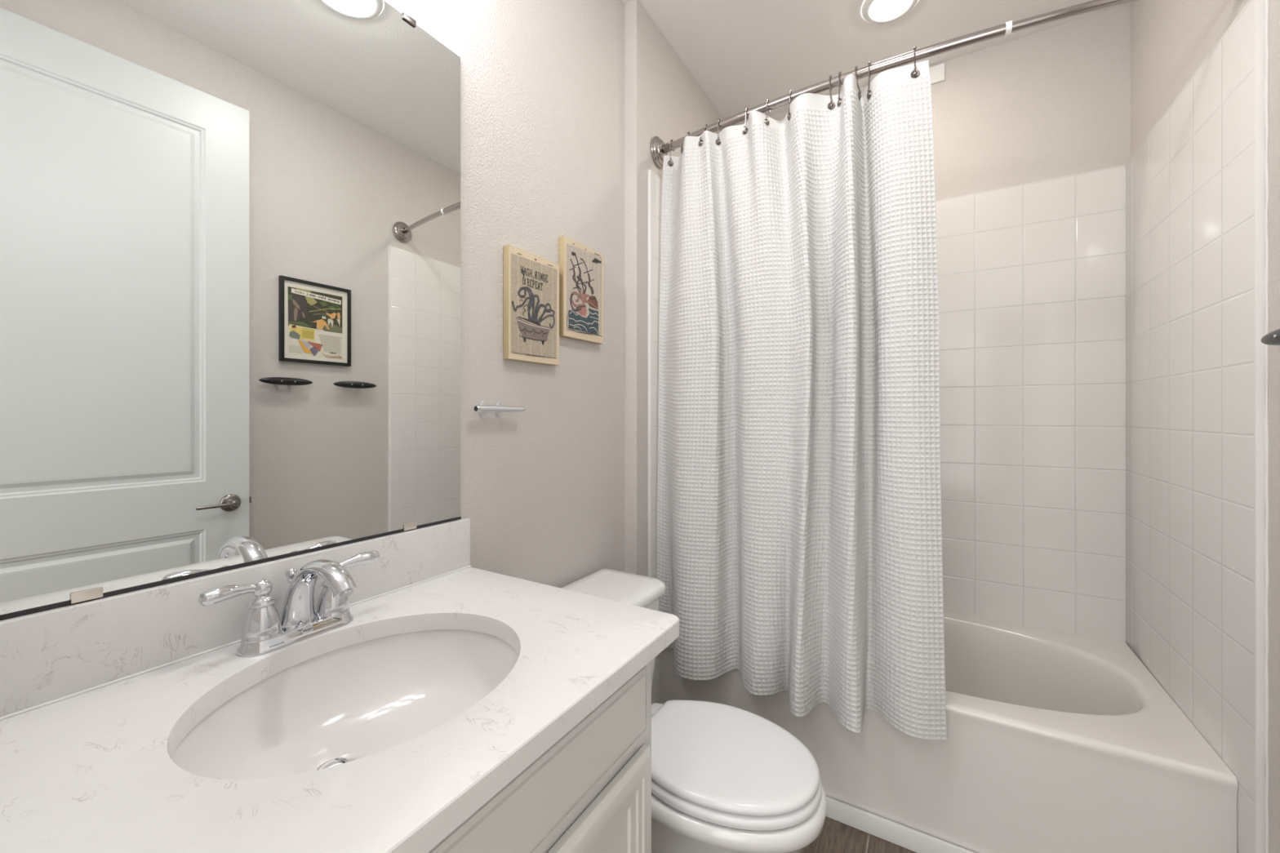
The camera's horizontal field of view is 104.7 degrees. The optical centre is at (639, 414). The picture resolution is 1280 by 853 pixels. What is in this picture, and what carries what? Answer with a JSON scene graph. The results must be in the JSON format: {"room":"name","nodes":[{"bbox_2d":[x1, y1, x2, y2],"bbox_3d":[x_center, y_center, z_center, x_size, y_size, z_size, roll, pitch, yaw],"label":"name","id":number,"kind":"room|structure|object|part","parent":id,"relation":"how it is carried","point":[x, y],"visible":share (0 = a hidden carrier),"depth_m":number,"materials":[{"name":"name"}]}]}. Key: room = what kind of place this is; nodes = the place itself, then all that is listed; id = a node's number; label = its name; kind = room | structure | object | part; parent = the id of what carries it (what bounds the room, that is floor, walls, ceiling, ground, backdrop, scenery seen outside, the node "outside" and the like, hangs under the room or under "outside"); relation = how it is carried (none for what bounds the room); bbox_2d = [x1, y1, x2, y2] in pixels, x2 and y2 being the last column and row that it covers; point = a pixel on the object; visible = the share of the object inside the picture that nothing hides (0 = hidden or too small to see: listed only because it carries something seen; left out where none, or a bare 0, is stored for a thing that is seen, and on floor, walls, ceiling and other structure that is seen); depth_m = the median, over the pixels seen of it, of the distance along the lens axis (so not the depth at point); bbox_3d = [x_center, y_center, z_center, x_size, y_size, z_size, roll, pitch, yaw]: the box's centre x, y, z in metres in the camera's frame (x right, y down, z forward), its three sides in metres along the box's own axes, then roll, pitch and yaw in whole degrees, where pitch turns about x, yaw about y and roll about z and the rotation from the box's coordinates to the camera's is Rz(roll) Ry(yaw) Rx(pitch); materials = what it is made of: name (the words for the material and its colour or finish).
{"room":"bathroom","nodes":[
{"label":"bathroom","id":0,"kind":"room"},
{"bbox_2d":[383,0,724,587],"bbox_3d":[-0.215,-0.105,1.533,0.170,2.670,2.345,0,0,31],"label":"wall","id":1,"kind":"structure","parent":0,"point":[563,103],"depth_m":1.44,"materials":[{"name":"paint"}]},
{"bbox_2d":[0,0,461,620],"bbox_3d":[-0.595,-0.290,0.826,0.010,1.060,0.712,0,0,31],"label":"wall mirror","id":2,"kind":"object","parent":1,"relation":"attached to","point":[229,229],"visible":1,"depth_m":0.74,"materials":[{"name":"clear glass"}]},
{"bbox_2d":[0,518,470,717],"bbox_3d":[-0.589,0.295,0.823,0.020,0.110,0.741,0,0,31],"label":"backsplash","id":3,"kind":"structure","parent":1,"relation":"attached to","point":[47,655],"depth_m":0.68,"materials":[{"name":"white stone"}]},
{"bbox_2d":[474,400,525,417],"bbox_3d":[-0.346,-0.013,1.214,0.034,0.040,0.157,0,0,31],"label":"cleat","id":4,"kind":"object","parent":1,"relation":"attached to","point":[482,408],"visible":1,"depth_m":1.19,"materials":[{"name":"silver metal"}]},
{"bbox_2d":[503,244,559,365],"bbox_3d":[-0.287,-0.282,1.326,0.019,0.287,0.195,0,0,31],"label":"print","id":5,"kind":"object","parent":1,"relation":"attached to","point":[531,281],"visible":1,"depth_m":1.30,"materials":[{"name":"beige paper"}]},
{"bbox_2d":[559,235,603,344],"bbox_3d":[-0.175,-0.370,1.511,0.020,0.288,0.198,0,0,31],"label":"print","id":6,"kind":"object","parent":1,"relation":"attached to","point":[580,266],"visible":1,"depth_m":1.49,"materials":[{"name":"beige paper"}]},
{"bbox_2d":[647,169,662,703],"bbox_3d":[0.245,0.177,2.121,0.012,2.104,0.828,0,0,31],"label":"tile panel","id":7,"kind":"object","parent":1,"relation":"attached to","point":[654,181],"visible":0.24,"depth_m":1.78,"materials":[{"name":"white tile"}]},
{"bbox_2d":[800,816,916,852],"bbox_3d":[0.155,1.280,0.432,2.100,0.100,4.300,0,0,31],"label":"floor","id":8,"kind":"structure","parent":0,"point":[835,837],"depth_m":1.42,"materials":[{"name":"brown wood"}]},
{"bbox_2d":[428,661,651,852],"bbox_3d":[-0.374,0.806,0.678,0.532,0.848,0.714,0,0,31],"label":"vanity cabinet","id":9,"kind":"object","parent":8,"relation":"on","point":[590,791],"visible":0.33,"depth_m":0.67,"materials":[{"name":"white paint"}]},
{"bbox_2d":[0,518,679,852],"bbox_3d":[-0.357,0.310,0.683,0.562,0.140,0.742,0,0,31],"label":"countertop","id":10,"kind":"structure","parent":9,"relation":"on","point":[98,697],"depth_m":0.58,"materials":[{"name":"white stone"}]},
{"bbox_2d":[197,551,379,657],"bbox_3d":[-0.527,0.286,0.785,0.199,0.128,0.198,0,0,-10],"label":"faucet","id":11,"kind":"object","parent":10,"relation":"on","point":[264,632],"visible":1,"depth_m":0.74,"materials":[{"name":"silver metal"}]},
{"bbox_3d":[-0.581,0.259,0.714,0.026,0.032,0.088,0,0,26],"label":"lever","id":12,"kind":"part","parent":11,"relation":"part of","materials":[{"name":"silver metal"}]},
{"bbox_3d":[-0.568,0.300,0.742,0.049,0.066,0.049,0,0,31],"label":"handle","id":13,"kind":"part","parent":11,"relation":"part of","materials":[{"name":"silver metal"}]},
{"bbox_3d":[-0.564,0.297,0.799,0.017,0.097,0.017,0,0,31],"label":"lift rod","id":14,"kind":"part","parent":11,"relation":"part of","materials":[{"name":"silver metal"}]},
{"bbox_3d":[-0.541,0.340,0.786,0.058,0.019,0.162,0,0,31],"label":"plate","id":15,"kind":"part","parent":11,"relation":"part of","materials":[{"name":"silver metal"}]},
{"bbox_3d":[-0.490,0.280,0.754,0.167,0.117,0.058,0,0,31],"label":"spout","id":16,"kind":"part","parent":11,"relation":"part of","materials":[{"name":"silver metal"}]},
{"bbox_3d":[-0.515,0.300,0.829,0.049,0.066,0.049,0,0,31],"label":"handle","id":17,"kind":"part","parent":11,"relation":"part of","materials":[{"name":"silver metal"}]},
{"bbox_3d":[-0.497,0.259,0.855,0.026,0.032,0.088,0,0,36],"label":"lever","id":18,"kind":"part","parent":11,"relation":"part of","materials":[{"name":"silver metal"}]},
{"bbox_2d":[171,629,518,779],"bbox_3d":[-0.361,0.456,0.674,0.394,0.152,0.454,0,0,31],"label":"sink","id":19,"kind":"object","parent":10,"relation":"in","point":[356,701],"visible":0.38,"depth_m":0.77,"materials":[{"name":"white ceramic"}]},
{"bbox_3d":[-0.070,0.833,0.688,0.020,0.558,0.325,0,0,31],"label":"cabinet door","id":20,"kind":"part","parent":9,"relation":"part of","materials":[{"name":"white paint"}]},
{"bbox_2d":[560,568,826,852],"bbox_3d":[0.087,0.860,1.237,0.718,0.740,0.400,0,0,31],"label":"toilet","id":21,"kind":"object","parent":8,"relation":"on","point":[726,779],"visible":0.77,"depth_m":1.08,"materials":[{"name":"white ceramic"}]},
{"bbox_3d":[-0.114,0.508,1.359,0.247,0.036,0.400,0,0,31],"label":"tank lid","id":22,"kind":"part","parent":21,"relation":"part of","materials":[{"name":"white ceramic"}]},
{"bbox_3d":[-0.117,0.692,1.360,0.217,0.333,0.366,0,0,31],"label":"tank","id":23,"kind":"part","parent":21,"relation":"part of","materials":[{"name":"white ceramic"}]},
{"bbox_3d":[0.201,0.795,1.169,0.423,0.022,0.348,0,0,31],"label":"seat lid","id":24,"kind":"part","parent":21,"relation":"part of","materials":[{"name":"white plastic"}]},
{"bbox_3d":[0.201,0.821,1.169,0.431,0.024,0.356,0,0,31],"label":"seat","id":25,"kind":"part","parent":21,"relation":"part of","materials":[{"name":"white plastic"}]},
{"bbox_3d":[0.152,1.033,1.198,0.566,0.394,0.376,0,0,31],"label":"bowl","id":26,"kind":"part","parent":21,"relation":"part of","materials":[{"name":"white ceramic"}]},
{"bbox_2d":[660,610,1237,852],"bbox_3d":[0.886,1.014,1.777,1.440,0.432,0.758,0,0,31],"label":"bathtub","id":27,"kind":"object","parent":8,"relation":"on","point":[1057,741],"visible":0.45,"depth_m":1.34,"materials":[{"name":"white ceramic"}]},
{"bbox_2d":[622,0,1130,126],"bbox_3d":[0.155,-1.490,0.432,2.100,0.100,4.300,0,0,31],"label":"ceiling","id":28,"kind":"structure","parent":0,"point":[742,54],"depth_m":1.88,"materials":[{"name":"paint"}]},
{"bbox_2d":[861,0,918,23],"bbox_3d":[0.875,-1.428,1.726,0.186,0.024,0.186,0,0,31],"label":"recessed light","id":29,"kind":"object","parent":28,"relation":"in","point":[874,11],"visible":1,"depth_m":1.74,"materials":[{"name":"white glass"}]},
{"bbox_2d":[825,795,974,852],"bbox_3d":[0.690,1.202,1.443,1.462,0.056,0.012,0,0,31],"label":"trim","id":30,"kind":"structure","parent":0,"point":[907,837],"depth_m":1.42,"materials":[{"name":"white paint"}]},
{"bbox_2d":[769,3,1130,200],"bbox_3d":[1.099,-0.105,2.175,1.760,2.670,0.120,0,0,31],"label":"wall","id":31,"kind":"structure","parent":0,"point":[1055,102],"depth_m":1.86,"materials":[{"name":"paint"}]},
{"bbox_2d":[929,62,944,84],"bbox_3d":[1.180,-1.396,2.051,0.144,0.068,0.008,0,0,31],"label":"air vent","id":32,"kind":"object","parent":31,"relation":"in","point":[937,72],"visible":0.44,"depth_m":2.02,"materials":[{"name":"white plastic"}]},
{"bbox_2d":[935,164,1125,642],"bbox_3d":[1.086,-0.035,2.105,1.469,1.680,0.012,0,0,31],"label":"tile panel","id":33,"kind":"object","parent":31,"relation":"attached to","point":[1032,276],"visible":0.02,"depth_m":1.86,"materials":[{"name":"white tile"}]},
{"bbox_2d":[1130,0,1279,852],"bbox_3d":[1.168,-0.105,0.700,0.120,2.670,2.345,0,0,31],"label":"wall","id":34,"kind":"structure","parent":0,"point":[1171,39],"depth_m":1.19,"materials":[{"name":"paint"}]},
{"bbox_2d":[650,0,1138,168],"bbox_3d":[0.685,-0.970,1.439,1.469,0.108,0.141,0,0,31],"label":"shower rod","id":35,"kind":"object","parent":34,"relation":"attached to","point":[659,148],"visible":0.83,"depth_m":1.33,"materials":[{"name":"silver metal"}]},
{"bbox_2d":[667,139,675,166],"bbox_3d":[0.117,-0.945,1.788,0.035,0.098,0.016,0,0,-38],"label":"curtain hook","id":36,"kind":"object","parent":35,"relation":"hanging from","point":[670,163],"visible":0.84,"depth_m":1.78,"materials":[{"name":"silver metal"}]},
{"bbox_2d":[680,131,689,153],"bbox_3d":[0.160,-0.945,1.723,0.013,0.098,0.079,0,0,31],"label":"curtain hook","id":37,"kind":"object","parent":35,"relation":"hanging from","point":[688,132],"visible":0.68,"depth_m":1.70,"materials":[{"name":"silver metal"}]},
{"bbox_2d":[697,123,707,146],"bbox_3d":[0.219,-0.945,1.678,0.020,0.098,0.073,0,0,31],"label":"curtain hook","id":38,"kind":"object","parent":35,"relation":"hanging from","point":[700,142],"visible":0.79,"depth_m":1.65,"materials":[{"name":"silver metal"}]},
{"bbox_2d":[715,117,722,145],"bbox_3d":[0.269,-0.945,1.659,0.020,0.098,0.040,0,0,31],"label":"curtain hook","id":39,"kind":"object","parent":35,"relation":"hanging from","point":[717,141],"visible":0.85,"depth_m":1.64,"materials":[{"name":"silver metal"}]},
{"bbox_2d":[742,106,748,134],"bbox_3d":[0.345,-0.945,1.597,0.021,0.098,0.043,0,0,31],"label":"curtain hook","id":40,"kind":"object","parent":35,"relation":"hanging from","point":[744,131],"visible":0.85,"depth_m":1.58,"materials":[{"name":"silver metal"}]},
{"bbox_2d":[764,97,770,125],"bbox_3d":[0.403,-0.945,1.548,0.013,0.097,0.054,0,0,31],"label":"curtain hook","id":41,"kind":"object","parent":35,"relation":"hanging from","point":[766,121],"visible":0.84,"depth_m":1.53,"materials":[{"name":"silver metal"}]},
{"bbox_2d":[786,88,791,120],"bbox_3d":[0.460,-0.945,1.514,0.013,0.098,0.041,0,0,31],"label":"curtain hook","id":42,"kind":"object","parent":35,"relation":"hanging from","point":[790,91],"visible":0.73,"depth_m":1.50,"materials":[{"name":"silver metal"}]},
{"bbox_2d":[656,60,946,739],"bbox_3d":[0.424,-0.033,1.527,0.891,1.808,0.168,0,0,31],"label":"shower curtain","id":43,"kind":"object","parent":35,"relation":"hanging from","point":[799,544],"visible":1,"depth_m":1.48,"materials":[{"name":"white fabric"}]},
{"bbox_2d":[827,75,835,109],"bbox_3d":[0.560,-0.945,1.450,0.035,0.098,0.017,0,0,-36],"label":"curtain hook","id":44,"kind":"object","parent":35,"relation":"hanging from","point":[831,104],"visible":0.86,"depth_m":1.45,"materials":[{"name":"silver metal"}]},
{"bbox_2d":[836,71,841,106],"bbox_3d":[0.580,-0.945,1.436,0.013,0.098,0.037,0,0,20],"label":"curtain hook","id":45,"kind":"object","parent":35,"relation":"hanging from","point":[839,102],"visible":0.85,"depth_m":1.43,"materials":[{"name":"silver metal"}]},
{"bbox_2d":[854,66,861,100],"bbox_3d":[0.623,-0.945,1.410,0.016,0.098,0.038,0,0,31],"label":"curtain hook","id":46,"kind":"object","parent":35,"relation":"hanging from","point":[855,67],"visible":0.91,"depth_m":1.40,"materials":[{"name":"silver metal"}]},
{"bbox_2d":[866,61,871,98],"bbox_3d":[0.648,-0.945,1.395,0.011,0.098,0.037,0,0,19],"label":"curtain hook","id":47,"kind":"object","parent":35,"relation":"hanging from","point":[869,92],"visible":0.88,"depth_m":1.39,"materials":[{"name":"silver metal"}]},
{"bbox_2d":[910,46,919,78],"bbox_3d":[0.743,-0.945,1.333,0.021,0.098,0.050,0,0,31],"label":"curtain hook","id":48,"kind":"object","parent":35,"relation":"hanging from","point":[915,73],"visible":0.96,"depth_m":1.31,"materials":[{"name":"silver metal"}]},
{"bbox_2d":[1125,0,1266,852],"bbox_3d":[1.493,0.177,1.372,0.016,2.104,0.826,0,0,31],"label":"tile panel","id":49,"kind":"object","parent":34,"relation":"attached to","point":[1196,195],"visible":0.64,"depth_m":1.22,"materials":[{"name":"white tile"}]},
{"bbox_2d":[1263,0,1269,852],"bbox_3d":[1.284,0.172,1.012,0.009,2.095,0.009,0,0,-9],"label":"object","id":50,"kind":"object","parent":34,"relation":"attached to","point":[1266,2],"visible":0.99,"depth_m":1.01,"materials":[{"name":"white"}]},
{"bbox_2d":[1260,328,1279,345],"bbox_3d":[1.163,-0.142,0.862,0.055,0.034,0.205,0,0,31],"label":"cleat","id":51,"kind":"object","parent":34,"relation":"attached to","point":[1273,338],"visible":1,"depth_m":0.91,"materials":[{"name":"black metal"}]}
]}

